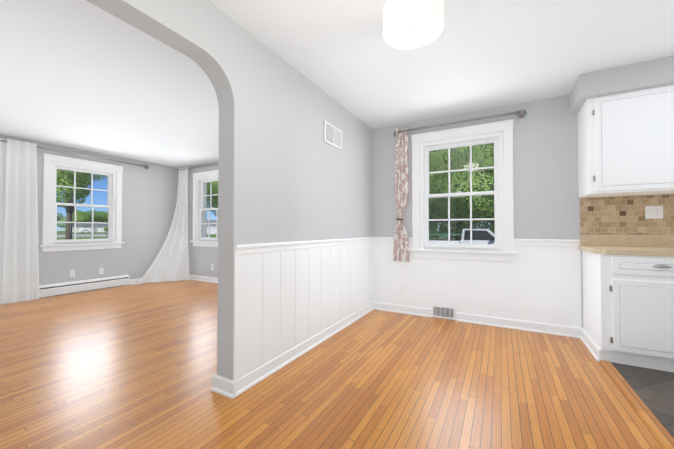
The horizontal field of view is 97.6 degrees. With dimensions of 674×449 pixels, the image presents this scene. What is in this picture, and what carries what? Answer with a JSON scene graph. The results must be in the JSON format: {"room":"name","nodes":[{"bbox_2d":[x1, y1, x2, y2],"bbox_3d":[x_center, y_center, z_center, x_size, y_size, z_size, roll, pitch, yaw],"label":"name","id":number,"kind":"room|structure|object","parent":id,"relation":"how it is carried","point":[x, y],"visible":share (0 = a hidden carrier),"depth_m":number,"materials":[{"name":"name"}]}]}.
{"room":"dining room","nodes":[
{"label":"dining room","id":0,"kind":"room"},
{"bbox_2d":[0,137,177,297],"bbox_3d":[-5.054,-0.081,4.104,0.250,2.440,6.275,-1,-1,29],"label":"wall","id":1,"kind":"structure","parent":0,"point":[149,197],"depth_m":5.71,"materials":[{"name":"grey paint"}]},
{"bbox_2d":[70,270,74,276],"bbox_3d":[-4.433,0.820,4.943,0.008,0.115,0.070,-1,-1,29],"label":"outlet","id":2,"kind":"object","parent":1,"relation":"attached to","point":[72,273],"visible":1,"depth_m":4.94,"materials":[{"name":"white plastic"}]},
{"bbox_2d":[0,138,148,303],"bbox_3d":[-4.578,-0.053,4.506,0.188,2.358,3.326,-1,-1,29],"label":"curtain","id":3,"kind":"object","parent":1,"relation":"hanging from","point":[19,268],"visible":1,"depth_m":4.32,"materials":[{"name":"white fabric"}]},
{"bbox_2d":[39,153,124,251],"bbox_3d":[-4.426,-0.336,5.152,0.278,1.551,1.170,-1,-1,29],"label":"living room window","id":4,"kind":"structure","parent":1,"relation":"in","point":[50,241],"depth_m":5.06,"materials":[{"name":"white wood"}]},
{"bbox_2d":[0,134,177,168],"bbox_3d":[-4.935,-1.284,4.058,0.022,0.034,5.775,-1,-1,29],"label":"trim","id":5,"kind":"structure","parent":1,"relation":"attached to","point":[38,142],"depth_m":5.02,"materials":[{"name":"grey paint"}]},
{"bbox_2d":[99,268,103,273],"bbox_3d":[-4.231,0.837,5.296,0.020,0.115,0.070,-1,-1,29],"label":"outlet","id":6,"kind":"object","parent":1,"relation":"attached to","point":[101,270],"visible":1,"depth_m":5.30,"materials":[{"name":"white plastic"}]},
{"bbox_2d":[129,278,140,284],"bbox_3d":[-3.781,1.123,6.097,0.028,0.098,0.930,-1,-1,29],"label":"baseboard","id":7,"kind":"structure","parent":1,"relation":"attached to","point":[133,281],"depth_m":5.77,"materials":[{"name":"white wood"}]},
{"bbox_2d":[178,165,217,277],"bbox_3d":[-1.401,-0.057,5.524,4.766,2.440,0.250,-1,-1,29],"label":"wall","id":8,"kind":"structure","parent":0,"point":[202,259],"depth_m":6.23,"materials":[{"name":"grey paint"}]},
{"bbox_2d":[137,163,217,283],"bbox_3d":[-2.391,-0.056,5.414,2.906,2.393,0.899,-1,-1,29],"label":"curtain","id":9,"kind":"object","parent":8,"relation":"hanging from","point":[170,262],"visible":0.96,"depth_m":6.17,"materials":[{"name":"white fabric"}]},
{"bbox_2d":[178,161,217,168],"bbox_3d":[-1.519,-1.261,5.454,4.586,0.034,0.022,-1,-1,29],"label":"trim","id":10,"kind":"structure","parent":8,"relation":"attached to","point":[217,161],"depth_m":6.17,"materials":[{"name":"grey paint"}]},
{"bbox_2d":[189,275,217,282],"bbox_3d":[-1.534,1.112,5.419,4.616,0.098,0.028,-1,-1,29],"label":"baseboard","id":11,"kind":"structure","parent":8,"relation":"attached to","point":[191,277],"depth_m":6.09,"materials":[{"name":"white wood"}]},
{"bbox_2d":[190,170,217,246],"bbox_3d":[-2.545,-0.320,6.112,1.170,1.551,0.278,-1,-1,29],"label":"window","id":12,"kind":"structure","parent":8,"relation":"in","point":[201,180],"depth_m":6.25,"materials":[{"name":"white wood"}]},
{"bbox_2d":[86,0,372,379],"bbox_3d":[-0.841,-0.119,1.771,0.150,2.440,5.775,-1,-1,29],"label":"wall","id":13,"kind":"structure","parent":0,"point":[286,173],"depth_m":2.15,"materials":[{"name":"grey paint"}]},
{"bbox_2d":[211,374,222,392],"bbox_3d":[-0.175,1.074,3.139,0.028,0.098,2.703,-1,-1,29],"label":"baseboard","id":14,"kind":"structure","parent":13,"relation":"attached to","point":[217,381],"depth_m":1.95,"materials":[{"name":"white wood"}]},
{"bbox_2d":[223,301,374,398],"bbox_3d":[-0.101,1.071,2.933,0.057,0.098,2.415,-1,-1,29],"label":"baseboard","id":15,"kind":"structure","parent":13,"relation":"attached to","point":[227,387],"depth_m":2.33,"materials":[{"name":"white wood"}]},
{"bbox_2d":[233,242,372,380],"bbox_3d":[-0.087,0.623,2.949,0.017,0.805,2.387,-1,-1,29],"label":"wainscoting","id":16,"kind":"structure","parent":13,"relation":"attached to","point":[284,301],"depth_m":2.38,"materials":[{"name":"white wood"}]},
{"bbox_2d":[234,237,374,255],"bbox_3d":[-0.080,0.187,2.953,0.031,0.072,2.387,-1,-1,29],"label":"trim","id":17,"kind":"structure","parent":13,"relation":"attached to","point":[250,249],"depth_m":2.42,"materials":[{"name":"white wood"}]},
{"bbox_2d":[324,120,341,149],"bbox_3d":[-0.035,-0.923,3.074,0.009,0.210,0.370,-1,-1,29],"label":"air vent grille","id":18,"kind":"object","parent":13,"relation":"attached to","point":[332,135],"visible":1,"depth_m":3.05,"materials":[{"name":"white metal"}]},
{"bbox_2d":[0,280,664,448],"bbox_3d":[-1.985,1.171,2.384,7.265,0.120,6.275,-1,-1,29],"label":"floor","id":19,"kind":"structure","parent":0,"point":[133,366],"depth_m":2.01,"materials":[{"name":"brown wood"}]},
{"bbox_2d":[39,275,129,297],"bbox_3d":[-4.306,1.055,5.102,0.070,0.202,1.270,-1,-1,29],"label":"baseboard heater","id":20,"kind":"object","parent":19,"relation":"on","point":[72,287],"visible":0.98,"depth_m":5.01,"materials":[{"name":"white metal"}]},
{"bbox_2d":[600,360,673,448],"bbox_3d":[1.778,1.094,1.688,0.065,0.013,1.600,-1,-1,29],"label":"trim","id":21,"kind":"structure","parent":19,"relation":"on","point":[661,432],"depth_m":1.74,"materials":[{"name":"brown wood"}]},
{"bbox_2d":[0,0,673,167],"bbox_3d":[-1.148,-1.396,1.962,9.180,0.120,6.275,-1,-1,29],"label":"ceiling","id":22,"kind":"structure","parent":0,"point":[83,75],"depth_m":2.42,"materials":[{"name":"white paint"}]},
{"bbox_2d":[383,0,443,48],"bbox_3d":[0.457,-1.247,1.783,0.359,0.182,0.359,-1,-1,29],"label":"drum ceiling light","id":23,"kind":"object","parent":22,"relation":"attached to","point":[410,24],"visible":1,"depth_m":1.73,"materials":[{"name":"white glass"}]},
{"bbox_2d":[372,95,666,327],"bbox_3d":[2.366,-0.097,3.110,4.164,2.440,0.250,-1,-1,29],"label":"wall","id":24,"kind":"structure","parent":0,"point":[541,284],"depth_m":3.18,"materials":[{"name":"white paint"}]},
{"bbox_2d":[375,237,411,242],"bbox_3d":[0.742,0.202,3.844,0.486,0.072,0.031,-1,-1,29],"label":"trim","id":25,"kind":"structure","parent":24,"relation":"attached to","point":[377,239],"depth_m":3.89,"materials":[{"name":"white wood"}]},
{"bbox_2d":[400,284,404,292],"bbox_3d":[0.842,0.824,3.791,0.070,0.115,0.008,-1,-1,29],"label":"outlet","id":26,"kind":"object","parent":24,"relation":"attached to","point":[402,288],"visible":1,"depth_m":3.79,"materials":[{"name":"white plastic"}]},
{"bbox_2d":[375,302,430,316],"bbox_3d":[0.827,1.085,3.783,0.737,0.098,0.028,-1,-1,29],"label":"baseboard","id":27,"kind":"structure","parent":24,"relation":"attached to","point":[404,309],"depth_m":3.77,"materials":[{"name":"white wood"}]},
{"bbox_2d":[432,305,455,319],"bbox_3d":[1.281,1.054,3.543,0.270,0.145,0.009,-1,-1,29],"label":"air vent","id":28,"kind":"object","parent":24,"relation":"in","point":[445,312],"visible":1,"depth_m":3.54,"materials":[{"name":"white metal"}]},
{"bbox_2d":[393,110,525,261],"bbox_3d":[1.361,-0.385,3.459,1.471,1.696,0.120,-1,-1,29],"label":"curtain","id":29,"kind":"object","parent":24,"relation":"hanging from","point":[401,247],"visible":1,"depth_m":3.73,"materials":[{"name":"multicoloured fabric"}]},
{"bbox_2d":[409,119,517,261],"bbox_3d":[1.482,-0.362,3.554,1.170,1.551,0.278,-1,-1,29],"label":"dining room window","id":30,"kind":"structure","parent":24,"relation":"in","point":[503,218],"depth_m":3.47,"materials":[{"name":"white wood"}]},
{"bbox_2d":[456,312,578,337],"bbox_3d":[1.914,1.075,3.182,1.167,0.098,0.028,-1,-1,29],"label":"baseboard","id":31,"kind":"structure","parent":24,"relation":"attached to","point":[569,331],"depth_m":3.15,"materials":[{"name":"white wood"}]},
{"bbox_2d":[514,239,579,246],"bbox_3d":[2.160,0.189,3.059,0.558,0.072,0.031,-1,-1,29],"label":"trim","id":32,"kind":"structure","parent":24,"relation":"attached to","point":[517,242],"depth_m":3.04,"materials":[{"name":"white wood"}]},
{"bbox_2d":[577,84,673,197],"bbox_3d":[2.596,-0.694,2.616,0.646,0.850,0.406,-1,-1,29],"label":"upper cabinet","id":33,"kind":"object","parent":24,"relation":"attached to","point":[625,143],"visible":1,"depth_m":2.46,"materials":[{"name":"white paint"}]},
{"bbox_2d":[580,234,673,245],"bbox_3d":[3.158,0.147,2.511,1.698,0.108,0.020,-1,-1,29],"label":"backsplash","id":34,"kind":"structure","parent":24,"relation":"attached to","point":[587,239],"depth_m":2.75,"materials":[{"name":"beige stone"}]},
{"bbox_2d":[645,206,662,218],"bbox_3d":[2.870,-0.111,2.668,0.116,0.115,0.011,-1,-1,29],"label":"outlet","id":35,"kind":"object","parent":24,"relation":"attached to","point":[653,212],"visible":1,"depth_m":2.67,"materials":[{"name":"white plastic"}]},
{"bbox_2d":[569,56,673,114],"bbox_3d":[3.023,-1.227,2.366,1.775,0.204,0.446,-1,-1,29],"label":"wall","id":36,"kind":"structure","parent":0,"point":[659,72],"depth_m":2.47,"materials":[{"name":"grey paint"}]},
{"bbox_2d":[611,362,673,437],"bbox_3d":[2.030,1.135,0.161,1.915,0.118,6.275,-1,-1,29],"label":"floor","id":37,"kind":"structure","parent":0,"point":[653,389],"depth_m":1.99,"materials":[{"name":"tile"}]},
{"bbox_2d":[582,250,673,371],"bbox_3d":[2.569,0.677,2.482,0.663,0.869,0.627,-1,-1,29],"label":"base cabinet","id":38,"kind":"object","parent":37,"relation":"on","point":[628,299],"depth_m":2.29,"materials":[{"name":"white paint"}]},
{"bbox_2d":[579,327,600,361],"bbox_3d":[2.258,1.066,2.631,0.028,0.098,0.545,-1,-1,29],"label":"baseboard","id":39,"kind":"structure","parent":38,"relation":"attached to","point":[586,339],"depth_m":2.61,"materials":[{"name":"white wood"}]},
{"bbox_2d":[578,246,673,253],"bbox_3d":[3.002,0.217,2.247,1.716,0.040,0.630,-1,-1,29],"label":"countertop","id":40,"kind":"structure","parent":38,"relation":"on","point":[589,249],"depth_m":2.40,"materials":[{"name":"beige stone"}]},
{"label":"outside","id":41,"kind":"structure","parent":0,"visible":0},
{"bbox_2d":[57,231,494,239],"bbox_3d":[-84.797,3.706,115.197,580.000,0.335,520.000,-1,-1,29],"label":"ground","id":42,"kind":"structure","parent":41,"point":[96,235],"depth_m":78.96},
{"bbox_2d":[66,199,76,238],"bbox_3d":[-10.232,0.428,10.994,1.133,2.850,1.072,-1,-1,29],"label":"lamp post","id":43,"kind":"object","parent":42,"relation":"on","point":[68,209],"depth_m":11.50,"materials":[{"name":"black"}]},
{"bbox_2d":[56,169,107,238],"bbox_3d":[-17.013,-1.786,22.151,5.793,7.646,8.101,-1,-1,29],"label":"tree","id":44,"kind":"object","parent":42,"relation":"on","point":[82,178],"depth_m":19.64,"materials":[{"name":"green plant"}]},
{"bbox_2d":[57,209,107,228],"bbox_3d":[-175.431,-3.123,188.381,33.695,15.809,122.425,-1,-1,29],"label":"grove","id":45,"kind":"object","parent":42,"relation":"on","point":[104,215],"depth_m":192.00,"materials":[{"name":"green plant"}]},
{"bbox_2d":[72,223,107,231],"bbox_3d":[-141.870,1.711,171.980,9.870,5.600,17.700,-1,-1,29],"label":"house","id":46,"kind":"structure","parent":42,"relation":"on","point":[89,225],"depth_m":166.79,"materials":[{"name":"white"}]},
{"bbox_2d":[206,220,216,233],"bbox_3d":[-45.151,0.904,110.994,8.370,5.200,4.900,0,-1,-11],"label":"cottage","id":47,"kind":"structure","parent":42,"relation":"on","point":[212,226],"depth_m":108.77,"materials":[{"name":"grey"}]},
{"bbox_2d":[207,181,217,215],"bbox_3d":[-17.565,-5.171,55.329,33.504,15.511,38.452,-1,-1,29],"label":"grove","id":48,"kind":"object","parent":42,"relation":"on","point":[214,197],"depth_m":35.23,"materials":[{"name":"green plant"}]},
{"bbox_2d":[429,234,461,238],"bbox_3d":[9.356,1.204,17.096,19.900,1.500,0.100,-1,-1,29],"label":"fence","id":49,"kind":"object","parent":42,"relation":"on","point":[445,234],"depth_m":18.51,"materials":[{"name":"green"}]},
{"bbox_2d":[429,229,494,243],"bbox_3d":[6.526,1.067,14.029,5.220,1.730,2.170,-1,-1,29],"label":"pickup truck","id":50,"kind":"object","parent":42,"relation":"on","point":[466,236],"depth_m":13.28,"materials":[{"name":"white paint"}]},
{"bbox_2d":[429,143,494,239],"bbox_3d":[10.011,-3.847,24.169,29.199,12.994,15.140,-1,-1,29],"label":"trees","id":51,"kind":"object","parent":42,"relation":"on","point":[439,205],"depth_m":19.39,"materials":[{"name":"green plant"}]},
{"bbox_2d":[486,184,493,208],"bbox_3d":[5.837,-0.656,7.369,3.796,4.898,2.901,-1,-1,29],"label":"trees","id":52,"kind":"object","parent":42,"relation":"on","point":[489,197],"depth_m":8.24,"materials":[{"name":"green plant"}]}
]}

